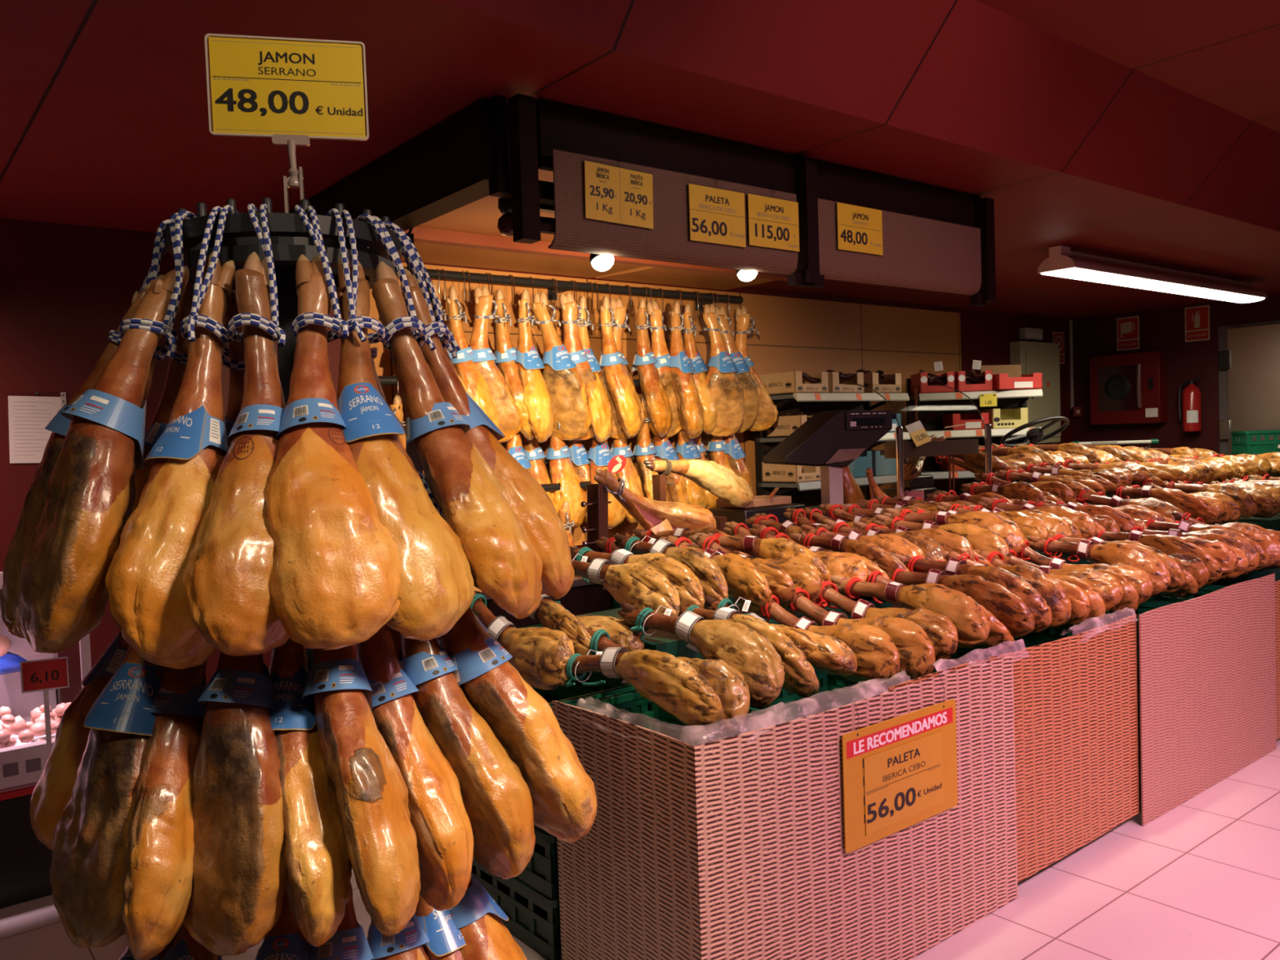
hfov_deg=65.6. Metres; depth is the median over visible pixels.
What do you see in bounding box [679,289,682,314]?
hook
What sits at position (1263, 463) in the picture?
cured shoulder
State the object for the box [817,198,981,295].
board
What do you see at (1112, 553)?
cured shoulder
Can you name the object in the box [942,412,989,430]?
tray
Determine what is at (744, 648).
cured shoulder
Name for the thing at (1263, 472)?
cured shoulder
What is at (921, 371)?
sausage
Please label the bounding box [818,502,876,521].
cured shoulder
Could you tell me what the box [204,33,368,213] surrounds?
price sign
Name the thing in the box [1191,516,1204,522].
cured shoulder
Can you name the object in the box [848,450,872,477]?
tray
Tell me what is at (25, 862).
refrigerated display case
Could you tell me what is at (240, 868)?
ham
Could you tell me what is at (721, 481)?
ham
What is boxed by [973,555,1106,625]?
cured shoulder
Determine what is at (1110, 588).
cured shoulder
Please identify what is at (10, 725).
chicken pieces
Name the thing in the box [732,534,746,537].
cured shoulder
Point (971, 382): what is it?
sausage
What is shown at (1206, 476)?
cured shoulder
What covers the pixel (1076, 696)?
display counter
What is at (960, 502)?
cured shoulder
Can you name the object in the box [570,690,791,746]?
liner
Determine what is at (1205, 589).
plastic crate
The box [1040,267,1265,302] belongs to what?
diffuser
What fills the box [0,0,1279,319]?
ceiling
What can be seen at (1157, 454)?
cured shoulder
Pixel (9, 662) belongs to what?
tray
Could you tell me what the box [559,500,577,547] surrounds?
ham
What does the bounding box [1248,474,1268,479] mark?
cured shoulder
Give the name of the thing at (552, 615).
cured shoulder
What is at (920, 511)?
cured shoulder
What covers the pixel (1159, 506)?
cured shoulder
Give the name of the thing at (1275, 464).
cured shoulder
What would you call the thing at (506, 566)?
ham
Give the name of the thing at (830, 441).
scale
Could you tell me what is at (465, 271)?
hook
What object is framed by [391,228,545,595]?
ham
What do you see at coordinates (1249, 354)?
room door
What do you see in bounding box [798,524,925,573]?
cured shoulder
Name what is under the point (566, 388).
ham
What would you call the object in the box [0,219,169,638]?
ham
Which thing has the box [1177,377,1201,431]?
fire extinguisher
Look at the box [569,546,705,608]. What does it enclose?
cured shoulder
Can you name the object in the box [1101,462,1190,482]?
cured shoulder
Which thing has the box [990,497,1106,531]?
cured shoulder
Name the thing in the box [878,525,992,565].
cured shoulder
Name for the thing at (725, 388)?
ham
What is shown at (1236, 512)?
cured shoulder
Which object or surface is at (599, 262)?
spotlight
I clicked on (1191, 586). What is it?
cured shoulder
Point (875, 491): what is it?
ham
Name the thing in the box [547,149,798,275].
board
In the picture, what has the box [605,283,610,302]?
hook
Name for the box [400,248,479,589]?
ham
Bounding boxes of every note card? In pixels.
[933,361,942,371]
[972,360,981,369]
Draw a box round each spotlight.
[589,253,613,271]
[735,269,757,281]
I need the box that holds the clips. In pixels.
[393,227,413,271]
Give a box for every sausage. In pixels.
[786,411,792,416]
[802,372,821,382]
[833,371,853,379]
[856,368,866,372]
[875,369,884,376]
[878,375,884,383]
[919,369,932,379]
[927,373,941,377]
[928,378,946,385]
[929,375,946,382]
[929,376,946,382]
[965,374,984,382]
[966,378,977,384]
[969,369,982,379]
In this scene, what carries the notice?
attached to the wall at (64, 287)
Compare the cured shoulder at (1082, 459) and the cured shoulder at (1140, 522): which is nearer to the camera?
the cured shoulder at (1140, 522)
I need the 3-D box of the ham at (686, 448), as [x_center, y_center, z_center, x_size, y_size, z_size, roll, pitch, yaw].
[0.351,-0.166,7.040,0.208,0.873,0.362,-1,3,27]
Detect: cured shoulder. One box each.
[469,591,574,689]
[528,594,599,672]
[543,597,644,651]
[564,646,724,732]
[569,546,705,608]
[571,553,680,617]
[585,628,750,734]
[595,536,618,553]
[613,533,728,608]
[617,603,785,708]
[632,526,748,555]
[659,535,796,608]
[676,545,772,613]
[678,604,819,697]
[689,533,822,608]
[693,532,831,586]
[704,595,857,675]
[724,521,810,546]
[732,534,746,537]
[745,515,834,551]
[748,524,867,595]
[754,512,777,532]
[760,595,899,684]
[771,531,889,600]
[783,507,854,529]
[788,532,910,586]
[789,587,935,679]
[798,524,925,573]
[800,506,889,528]
[813,581,958,664]
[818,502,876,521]
[820,519,946,561]
[831,575,990,648]
[837,503,929,517]
[851,521,975,561]
[855,498,939,511]
[865,568,1014,653]
[868,496,927,506]
[872,514,1010,563]
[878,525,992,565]
[882,507,1025,555]
[884,568,1035,637]
[893,495,980,509]
[893,554,1051,632]
[898,508,1026,556]
[925,492,1013,505]
[932,489,1017,503]
[933,450,1011,472]
[935,455,1025,481]
[937,502,1048,548]
[937,560,1071,627]
[944,550,1089,626]
[951,505,1072,537]
[960,481,1048,503]
[960,503,1081,552]
[967,481,1065,504]
[973,471,1076,504]
[973,549,1124,612]
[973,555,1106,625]
[977,497,1097,539]
[978,445,1054,466]
[978,445,1065,466]
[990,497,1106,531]
[991,443,1077,463]
[993,469,1097,495]
[997,453,1042,466]
[1004,446,1089,464]
[1007,548,1139,615]
[1011,468,1106,494]
[1013,498,1120,532]
[1015,442,1101,463]
[1016,539,1153,605]
[1020,463,1117,493]
[1022,500,1140,530]
[1026,535,1170,597]
[1039,462,1124,495]
[1047,500,1147,529]
[1047,533,1186,593]
[1052,444,1123,462]
[1053,461,1133,485]
[1062,459,1151,483]
[1063,551,1198,597]
[1065,503,1165,522]
[1073,489,1183,521]
[1073,502,1174,523]
[1076,461,1164,487]
[1081,537,1209,589]
[1083,444,1133,462]
[1089,462,1177,483]
[1090,448,1115,463]
[1091,491,1187,515]
[1095,529,1222,585]
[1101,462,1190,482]
[1106,444,1144,462]
[1106,484,1217,524]
[1118,524,1248,580]
[1122,460,1200,483]
[1123,445,1153,460]
[1124,484,1225,517]
[1129,457,1213,484]
[1129,484,1231,524]
[1130,476,1153,487]
[1135,517,1269,570]
[1139,525,1259,573]
[1141,446,1209,457]
[1141,478,1241,523]
[1143,458,1226,482]
[1145,449,1172,459]
[1154,457,1231,476]
[1160,481,1257,518]
[1164,511,1279,537]
[1166,458,1248,479]
[1168,453,1194,457]
[1168,463,1197,481]
[1172,455,1260,478]
[1173,520,1279,568]
[1177,480,1273,517]
[1180,536,1238,576]
[1182,453,1272,472]
[1186,480,1279,517]
[1191,457,1268,476]
[1191,481,1279,505]
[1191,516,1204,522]
[1192,448,1217,457]
[1195,457,1240,479]
[1195,522,1279,567]
[1200,481,1279,512]
[1203,456,1279,476]
[1208,453,1279,476]
[1208,480,1279,486]
[1222,452,1279,459]
[1224,479,1271,483]
[1228,477,1279,482]
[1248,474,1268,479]
[1262,474,1279,479]
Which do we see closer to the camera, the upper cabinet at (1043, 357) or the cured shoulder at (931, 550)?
the cured shoulder at (931, 550)
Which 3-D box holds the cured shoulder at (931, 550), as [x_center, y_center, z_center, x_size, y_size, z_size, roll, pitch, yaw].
[1.067,0.304,4.394,0.164,0.231,0.688,-4,3,-35]
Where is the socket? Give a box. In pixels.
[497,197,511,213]
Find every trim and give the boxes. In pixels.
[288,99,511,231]
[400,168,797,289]
[404,226,797,280]
[1069,320,1074,408]
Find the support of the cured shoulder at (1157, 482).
on the display counter at (668, 642)
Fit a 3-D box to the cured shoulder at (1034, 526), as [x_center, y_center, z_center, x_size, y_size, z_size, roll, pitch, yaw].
[1.717,0.220,4.855,0.138,0.209,0.625,-4,3,-33]
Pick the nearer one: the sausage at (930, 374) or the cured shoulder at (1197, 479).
the cured shoulder at (1197, 479)
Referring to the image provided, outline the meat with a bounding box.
[904,489,924,500]
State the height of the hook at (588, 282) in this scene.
0.196 m
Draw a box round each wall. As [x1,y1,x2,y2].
[0,217,1072,703]
[367,262,961,545]
[1070,293,1279,453]
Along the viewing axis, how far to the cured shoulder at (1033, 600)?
3.60 m
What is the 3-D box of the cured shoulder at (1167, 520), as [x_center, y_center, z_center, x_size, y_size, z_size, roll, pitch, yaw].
[2.697,0.246,5.570,0.118,0.226,0.646,-3,3,-29]
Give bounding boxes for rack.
[164,197,402,671]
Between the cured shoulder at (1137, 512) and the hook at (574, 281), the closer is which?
the cured shoulder at (1137, 512)
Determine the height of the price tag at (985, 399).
0.105 m
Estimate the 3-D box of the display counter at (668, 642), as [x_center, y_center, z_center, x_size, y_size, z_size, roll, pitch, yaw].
[2.702,0.670,5.878,7.530,1.060,2.100,-4,3,-39]
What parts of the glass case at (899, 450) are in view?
post, support rod, post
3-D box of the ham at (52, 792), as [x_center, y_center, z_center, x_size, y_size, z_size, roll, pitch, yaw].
[-1.098,0.379,2.096,0.401,0.807,0.178,-2,2,-7]
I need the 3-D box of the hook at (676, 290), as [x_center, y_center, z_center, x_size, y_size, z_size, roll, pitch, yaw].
[0.266,-1.218,6.870,0.006,0.196,0.080,-4,3,-39]
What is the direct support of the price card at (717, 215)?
attached to the board at (669, 241)
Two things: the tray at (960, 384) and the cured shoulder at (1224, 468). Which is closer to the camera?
the cured shoulder at (1224, 468)
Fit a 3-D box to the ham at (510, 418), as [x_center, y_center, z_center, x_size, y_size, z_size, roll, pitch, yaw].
[-0.903,-0.675,5.880,0.356,0.912,0.262,-4,3,-38]
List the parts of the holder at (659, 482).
post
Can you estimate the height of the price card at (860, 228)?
0.290 m
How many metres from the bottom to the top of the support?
0.550 m
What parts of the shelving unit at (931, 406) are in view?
shelf, price rail, price rail, price rail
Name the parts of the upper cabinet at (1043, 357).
door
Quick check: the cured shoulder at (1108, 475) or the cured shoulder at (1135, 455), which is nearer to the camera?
the cured shoulder at (1108, 475)
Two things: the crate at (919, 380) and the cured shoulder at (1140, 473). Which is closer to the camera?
the cured shoulder at (1140, 473)
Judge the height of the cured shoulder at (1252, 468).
0.191 m
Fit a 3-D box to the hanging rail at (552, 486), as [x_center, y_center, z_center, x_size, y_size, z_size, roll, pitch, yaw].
[-0.894,0.064,6.143,1.750,0.100,0.326,-4,3,-39]
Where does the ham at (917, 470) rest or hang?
on the base
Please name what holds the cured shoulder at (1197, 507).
on the display counter at (668, 642)
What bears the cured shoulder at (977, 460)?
on the display counter at (668, 642)
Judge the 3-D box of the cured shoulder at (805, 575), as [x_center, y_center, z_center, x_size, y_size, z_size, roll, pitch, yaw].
[0.424,0.344,3.787,0.132,0.243,0.693,-4,3,-39]
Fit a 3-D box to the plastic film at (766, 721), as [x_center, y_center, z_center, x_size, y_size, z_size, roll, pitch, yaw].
[0.311,0.615,2.838,0.884,0.080,0.525,-4,3,-39]
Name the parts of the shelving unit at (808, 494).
shelf, shelf, panel, shelf, price rail, price rail, price rail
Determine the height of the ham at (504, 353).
0.906 m
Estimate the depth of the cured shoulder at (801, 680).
2.78 m
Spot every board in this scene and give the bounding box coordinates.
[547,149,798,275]
[715,495,791,508]
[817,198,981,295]
[841,675,957,853]
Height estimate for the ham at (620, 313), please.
0.917 m
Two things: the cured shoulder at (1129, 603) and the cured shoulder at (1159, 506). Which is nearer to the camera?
the cured shoulder at (1129, 603)
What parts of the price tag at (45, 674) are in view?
stem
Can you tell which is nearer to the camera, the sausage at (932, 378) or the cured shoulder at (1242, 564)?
the cured shoulder at (1242, 564)
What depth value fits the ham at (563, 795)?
1.93 m
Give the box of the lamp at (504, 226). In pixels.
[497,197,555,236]
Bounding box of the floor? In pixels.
[0,737,1279,959]
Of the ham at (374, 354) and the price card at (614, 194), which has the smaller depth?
the ham at (374, 354)
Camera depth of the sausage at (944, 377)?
8.34 m
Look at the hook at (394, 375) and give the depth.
5.55 m
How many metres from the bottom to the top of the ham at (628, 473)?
0.872 m
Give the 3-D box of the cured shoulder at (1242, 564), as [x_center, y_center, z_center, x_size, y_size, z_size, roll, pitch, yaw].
[2.611,0.348,4.830,0.127,0.236,0.646,-4,3,-34]
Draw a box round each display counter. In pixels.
[519,492,1279,738]
[551,655,1017,959]
[887,613,1139,883]
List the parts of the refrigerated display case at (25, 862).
sill, corner post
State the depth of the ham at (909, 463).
6.08 m
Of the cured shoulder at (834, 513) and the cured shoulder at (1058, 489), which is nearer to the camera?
the cured shoulder at (834, 513)
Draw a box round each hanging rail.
[377,375,639,386]
[393,266,742,311]
[540,480,591,492]
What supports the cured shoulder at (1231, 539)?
on the display counter at (668, 642)
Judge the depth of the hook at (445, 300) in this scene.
5.73 m
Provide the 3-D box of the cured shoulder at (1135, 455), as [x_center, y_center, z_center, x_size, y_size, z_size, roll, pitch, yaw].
[3.595,-0.178,7.740,0.145,0.204,0.628,-4,3,-45]
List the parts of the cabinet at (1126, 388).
handle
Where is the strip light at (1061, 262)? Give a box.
[1037,245,1267,302]
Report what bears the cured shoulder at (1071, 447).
on the display counter at (668, 642)
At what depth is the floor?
3.25 m
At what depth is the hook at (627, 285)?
6.58 m
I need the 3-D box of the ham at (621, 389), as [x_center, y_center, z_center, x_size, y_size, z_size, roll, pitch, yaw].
[-0.116,-0.727,6.424,0.267,0.910,0.366,-1,3,29]
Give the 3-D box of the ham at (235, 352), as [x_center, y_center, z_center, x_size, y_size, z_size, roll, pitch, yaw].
[-0.982,-0.112,2.377,0.358,0.835,0.136,-1,3,32]
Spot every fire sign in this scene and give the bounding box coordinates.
[1053,331,1064,364]
[1116,315,1139,351]
[1184,305,1209,342]
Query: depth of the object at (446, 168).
3.63 m
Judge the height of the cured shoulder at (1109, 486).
0.195 m
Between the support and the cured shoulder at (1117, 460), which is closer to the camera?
the support
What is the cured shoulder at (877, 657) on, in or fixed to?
on the display counter at (668, 642)
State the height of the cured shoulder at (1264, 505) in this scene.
0.230 m
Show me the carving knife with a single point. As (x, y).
(775, 491)
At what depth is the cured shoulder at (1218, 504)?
5.78 m
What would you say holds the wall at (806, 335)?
attached to the wall at (64, 287)
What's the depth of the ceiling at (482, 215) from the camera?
6.01 m
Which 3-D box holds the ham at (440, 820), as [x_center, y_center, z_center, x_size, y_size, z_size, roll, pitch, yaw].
[-0.453,0.377,1.859,0.363,0.827,0.138,0,3,37]
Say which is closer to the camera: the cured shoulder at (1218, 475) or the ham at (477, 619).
the ham at (477, 619)
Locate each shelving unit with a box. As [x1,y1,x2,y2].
[754,392,910,506]
[906,373,1043,495]
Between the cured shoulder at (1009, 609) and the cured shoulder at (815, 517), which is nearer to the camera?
the cured shoulder at (1009, 609)
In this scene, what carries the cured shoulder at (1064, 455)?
on the display counter at (668, 642)
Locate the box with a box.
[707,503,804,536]
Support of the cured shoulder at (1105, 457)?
on the display counter at (668, 642)
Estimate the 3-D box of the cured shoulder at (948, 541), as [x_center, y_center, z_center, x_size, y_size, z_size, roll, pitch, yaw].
[1.215,0.301,4.429,0.132,0.208,0.664,-3,3,-33]
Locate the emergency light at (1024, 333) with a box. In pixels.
[1018,327,1043,340]
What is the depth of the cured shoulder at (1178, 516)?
5.42 m
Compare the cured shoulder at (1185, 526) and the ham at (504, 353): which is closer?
the cured shoulder at (1185, 526)
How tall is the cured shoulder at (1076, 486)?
0.193 m
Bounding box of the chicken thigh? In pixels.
[0,635,10,656]
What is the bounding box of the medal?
[607,455,626,473]
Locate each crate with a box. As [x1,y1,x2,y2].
[471,856,561,959]
[514,827,559,900]
[531,671,648,722]
[533,824,553,835]
[714,667,911,737]
[758,371,829,395]
[761,462,820,482]
[766,415,812,436]
[828,372,864,392]
[835,645,1020,699]
[863,373,902,392]
[942,622,1106,665]
[1029,600,1173,670]
[1103,584,1226,620]
[1231,429,1279,455]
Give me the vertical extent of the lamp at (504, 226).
0.145 m
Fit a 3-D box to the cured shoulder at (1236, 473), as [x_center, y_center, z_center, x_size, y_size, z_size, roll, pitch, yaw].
[4.237,-0.072,7.533,0.118,0.205,0.633,-3,3,-29]
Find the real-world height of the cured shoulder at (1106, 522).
0.236 m
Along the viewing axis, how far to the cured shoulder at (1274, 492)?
6.50 m
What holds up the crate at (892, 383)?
on the shelving unit at (808, 494)
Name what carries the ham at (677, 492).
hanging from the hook
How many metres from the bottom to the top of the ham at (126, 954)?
0.812 m
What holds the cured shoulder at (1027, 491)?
on the display counter at (668, 642)
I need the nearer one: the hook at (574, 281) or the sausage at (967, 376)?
the hook at (574, 281)
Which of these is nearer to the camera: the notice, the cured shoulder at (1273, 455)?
the notice
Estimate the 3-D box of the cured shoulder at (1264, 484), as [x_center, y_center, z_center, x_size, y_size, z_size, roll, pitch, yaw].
[4.082,0.115,6.775,0.144,0.203,0.698,-4,3,-35]
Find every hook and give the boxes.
[393,374,399,408]
[436,268,440,299]
[440,268,446,302]
[461,270,466,303]
[465,271,471,303]
[484,272,489,293]
[488,272,493,305]
[507,275,514,306]
[511,275,516,306]
[528,276,533,297]
[550,278,556,309]
[551,278,559,309]
[569,280,575,300]
[573,280,577,303]
[587,281,595,311]
[593,282,599,311]
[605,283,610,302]
[624,284,631,313]
[626,284,632,314]
[658,288,665,315]
[675,289,682,316]
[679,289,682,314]
[693,291,700,318]
[697,291,702,319]
[724,293,730,319]
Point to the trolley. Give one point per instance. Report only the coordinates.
(1150, 442)
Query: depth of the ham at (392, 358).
2.32 m
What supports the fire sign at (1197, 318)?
attached to the wall at (1163, 329)
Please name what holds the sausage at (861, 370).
on the sausage
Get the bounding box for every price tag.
[19,656,69,748]
[905,420,931,446]
[979,393,997,406]
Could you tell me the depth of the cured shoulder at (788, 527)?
4.85 m
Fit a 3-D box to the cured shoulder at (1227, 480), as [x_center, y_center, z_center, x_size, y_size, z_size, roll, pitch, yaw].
[4.375,0.098,6.952,0.146,0.205,0.648,-4,3,-36]
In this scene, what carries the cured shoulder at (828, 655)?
on the display counter at (668, 642)
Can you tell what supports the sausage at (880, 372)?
on the sausage
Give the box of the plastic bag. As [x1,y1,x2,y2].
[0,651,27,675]
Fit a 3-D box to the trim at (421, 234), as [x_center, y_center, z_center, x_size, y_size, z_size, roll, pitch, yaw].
[-0.146,-1.293,5.742,3.340,0.060,0.080,-4,3,-39]
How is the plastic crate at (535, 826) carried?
on the plastic crate at (540, 873)
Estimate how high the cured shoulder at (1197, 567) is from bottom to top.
0.224 m
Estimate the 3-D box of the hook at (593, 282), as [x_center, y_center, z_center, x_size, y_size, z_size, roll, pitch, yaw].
[-0.289,-1.181,6.427,0.007,0.196,0.080,-4,3,-36]
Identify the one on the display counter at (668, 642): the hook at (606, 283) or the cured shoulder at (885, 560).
the cured shoulder at (885, 560)
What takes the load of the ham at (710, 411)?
hanging from the hook at (676, 290)
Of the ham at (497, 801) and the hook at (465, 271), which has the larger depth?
the hook at (465, 271)
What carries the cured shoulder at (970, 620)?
on the display counter at (668, 642)
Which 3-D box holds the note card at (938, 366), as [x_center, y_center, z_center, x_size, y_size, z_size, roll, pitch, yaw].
[2.516,-0.959,8.371,0.078,0.082,0.003,-2,2,2]
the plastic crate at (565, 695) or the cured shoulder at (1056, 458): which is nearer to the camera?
the plastic crate at (565, 695)
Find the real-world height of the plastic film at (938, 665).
0.073 m
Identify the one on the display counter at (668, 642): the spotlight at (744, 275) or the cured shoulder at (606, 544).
the cured shoulder at (606, 544)
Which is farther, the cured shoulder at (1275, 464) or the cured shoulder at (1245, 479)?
the cured shoulder at (1275, 464)
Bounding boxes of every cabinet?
[1008,341,1061,443]
[1088,351,1168,425]
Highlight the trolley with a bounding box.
[1071,439,1159,448]
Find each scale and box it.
[763,409,892,527]
[980,407,1028,428]
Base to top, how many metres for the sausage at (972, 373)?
0.081 m
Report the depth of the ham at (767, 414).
7.13 m
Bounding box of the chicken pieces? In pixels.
[0,702,71,748]
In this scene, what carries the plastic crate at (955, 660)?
on the display counter at (668, 642)
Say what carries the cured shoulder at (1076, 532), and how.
on the display counter at (668, 642)
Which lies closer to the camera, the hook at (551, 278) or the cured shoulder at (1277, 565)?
the cured shoulder at (1277, 565)
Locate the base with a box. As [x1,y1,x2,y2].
[882,475,936,501]
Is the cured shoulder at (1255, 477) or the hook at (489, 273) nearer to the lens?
the hook at (489, 273)
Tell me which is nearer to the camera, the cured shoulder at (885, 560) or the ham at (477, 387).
the cured shoulder at (885, 560)
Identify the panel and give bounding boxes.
[1138,573,1276,826]
[1275,580,1279,739]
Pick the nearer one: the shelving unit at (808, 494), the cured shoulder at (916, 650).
the cured shoulder at (916, 650)
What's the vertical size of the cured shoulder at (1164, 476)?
0.173 m
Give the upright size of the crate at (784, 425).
0.150 m
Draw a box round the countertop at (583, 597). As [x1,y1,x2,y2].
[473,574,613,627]
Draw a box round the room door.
[1217,320,1279,455]
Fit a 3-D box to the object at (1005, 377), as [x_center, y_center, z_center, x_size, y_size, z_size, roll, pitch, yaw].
[3.108,-0.866,8.354,0.400,0.220,0.321,-3,2,-12]
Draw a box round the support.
[488,93,995,306]
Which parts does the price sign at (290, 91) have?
clip stem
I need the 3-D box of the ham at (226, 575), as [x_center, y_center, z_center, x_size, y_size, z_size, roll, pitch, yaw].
[-0.650,-0.117,1.726,0.183,0.797,0.384,-2,2,2]
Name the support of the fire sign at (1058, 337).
attached to the wall at (64, 287)
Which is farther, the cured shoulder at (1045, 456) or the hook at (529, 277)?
the cured shoulder at (1045, 456)
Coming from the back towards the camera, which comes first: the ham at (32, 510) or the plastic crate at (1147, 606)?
the plastic crate at (1147, 606)
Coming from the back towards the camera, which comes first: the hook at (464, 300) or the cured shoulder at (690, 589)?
the hook at (464, 300)
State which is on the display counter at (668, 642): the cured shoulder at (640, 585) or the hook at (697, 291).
the cured shoulder at (640, 585)
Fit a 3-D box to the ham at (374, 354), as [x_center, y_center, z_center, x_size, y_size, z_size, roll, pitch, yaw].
[-0.650,-0.140,2.478,0.161,0.812,0.368,-2,2,-8]
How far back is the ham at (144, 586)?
1.67 m
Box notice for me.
[8,391,66,463]
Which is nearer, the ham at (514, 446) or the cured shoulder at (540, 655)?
the cured shoulder at (540, 655)
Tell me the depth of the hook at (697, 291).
6.96 m
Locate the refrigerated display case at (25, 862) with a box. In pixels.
[0,571,91,908]
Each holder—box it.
[581,483,612,553]
[652,475,727,533]
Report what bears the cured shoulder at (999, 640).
on the display counter at (668, 642)
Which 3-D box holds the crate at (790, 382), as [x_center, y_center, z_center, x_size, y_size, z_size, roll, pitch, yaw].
[1.151,-0.726,7.495,0.361,0.155,0.401,-4,3,-37]
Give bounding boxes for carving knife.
[768,487,779,497]
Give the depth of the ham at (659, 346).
6.64 m
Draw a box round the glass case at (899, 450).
[842,382,991,497]
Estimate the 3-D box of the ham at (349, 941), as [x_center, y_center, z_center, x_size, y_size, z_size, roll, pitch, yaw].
[-0.515,0.847,1.793,0.176,0.793,0.412,-3,3,-26]
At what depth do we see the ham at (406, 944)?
1.85 m
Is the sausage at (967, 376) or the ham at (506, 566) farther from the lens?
the sausage at (967, 376)
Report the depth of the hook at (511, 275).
6.02 m
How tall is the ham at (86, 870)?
0.811 m
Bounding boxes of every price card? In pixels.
[584,160,653,229]
[688,183,746,247]
[747,193,799,251]
[836,202,883,255]
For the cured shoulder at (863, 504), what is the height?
0.167 m
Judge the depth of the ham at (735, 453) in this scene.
7.17 m
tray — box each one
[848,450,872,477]
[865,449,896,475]
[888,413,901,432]
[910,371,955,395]
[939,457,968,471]
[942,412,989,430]
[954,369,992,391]
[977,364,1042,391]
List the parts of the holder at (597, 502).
post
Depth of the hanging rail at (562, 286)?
6.38 m
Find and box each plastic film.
[578,684,879,733]
[934,639,1022,675]
[1062,609,1122,635]
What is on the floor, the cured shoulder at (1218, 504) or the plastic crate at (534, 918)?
the plastic crate at (534, 918)
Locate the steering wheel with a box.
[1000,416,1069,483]
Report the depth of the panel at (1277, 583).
4.69 m
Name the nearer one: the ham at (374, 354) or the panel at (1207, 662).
the ham at (374, 354)
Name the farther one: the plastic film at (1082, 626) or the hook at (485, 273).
the hook at (485, 273)
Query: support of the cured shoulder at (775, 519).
on the display counter at (668, 642)
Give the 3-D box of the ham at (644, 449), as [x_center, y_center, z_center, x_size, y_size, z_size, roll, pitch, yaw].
[0.081,-0.153,6.830,0.268,0.866,0.333,-1,3,32]
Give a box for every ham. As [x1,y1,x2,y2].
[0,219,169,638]
[18,210,197,653]
[30,631,129,849]
[49,645,164,948]
[105,204,238,669]
[117,933,177,959]
[121,659,207,959]
[133,282,195,511]
[139,237,177,401]
[162,923,222,959]
[182,203,289,656]
[182,651,287,955]
[222,290,244,448]
[254,888,310,959]
[263,204,400,650]
[268,638,351,946]
[300,644,420,936]
[309,882,373,959]
[325,208,474,640]
[337,299,405,438]
[355,213,542,618]
[355,623,473,911]
[366,913,429,959]
[367,246,430,497]
[382,221,574,599]
[389,394,406,449]
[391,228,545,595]
[399,633,535,879]
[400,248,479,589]
[414,893,466,959]
[417,471,444,650]
[430,281,468,394]
[436,636,444,648]
[440,606,597,843]
[446,284,499,428]
[448,872,527,959]
[468,285,523,442]
[475,614,488,632]
[493,288,535,439]
[506,431,531,472]
[514,288,554,442]
[522,436,558,515]
[530,292,591,439]
[544,422,586,528]
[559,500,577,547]
[560,292,611,439]
[566,440,590,522]
[577,295,613,442]
[586,436,626,528]
[593,469,716,534]
[597,295,641,437]
[598,297,645,439]
[610,438,644,524]
[631,298,672,436]
[631,395,668,501]
[643,457,754,507]
[646,300,682,437]
[653,435,689,504]
[667,301,704,439]
[675,428,707,508]
[681,303,717,434]
[693,434,719,509]
[702,303,744,436]
[704,435,732,498]
[715,306,759,434]
[723,434,754,495]
[734,306,777,431]
[842,465,864,504]
[866,467,888,498]
[895,435,937,477]
[903,435,946,480]
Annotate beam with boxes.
[535,97,981,227]
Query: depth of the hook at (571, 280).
6.30 m
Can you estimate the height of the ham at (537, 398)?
0.921 m
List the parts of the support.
rail, post, post, post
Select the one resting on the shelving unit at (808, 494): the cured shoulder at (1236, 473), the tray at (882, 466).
the tray at (882, 466)
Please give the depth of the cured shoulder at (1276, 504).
6.28 m
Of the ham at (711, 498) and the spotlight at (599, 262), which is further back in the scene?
the ham at (711, 498)
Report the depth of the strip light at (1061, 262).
6.97 m
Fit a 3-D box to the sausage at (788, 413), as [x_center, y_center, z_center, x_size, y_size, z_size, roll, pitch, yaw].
[1.156,-0.483,7.580,0.053,0.084,0.199,0,3,34]
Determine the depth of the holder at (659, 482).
5.01 m
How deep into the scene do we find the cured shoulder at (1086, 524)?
4.97 m

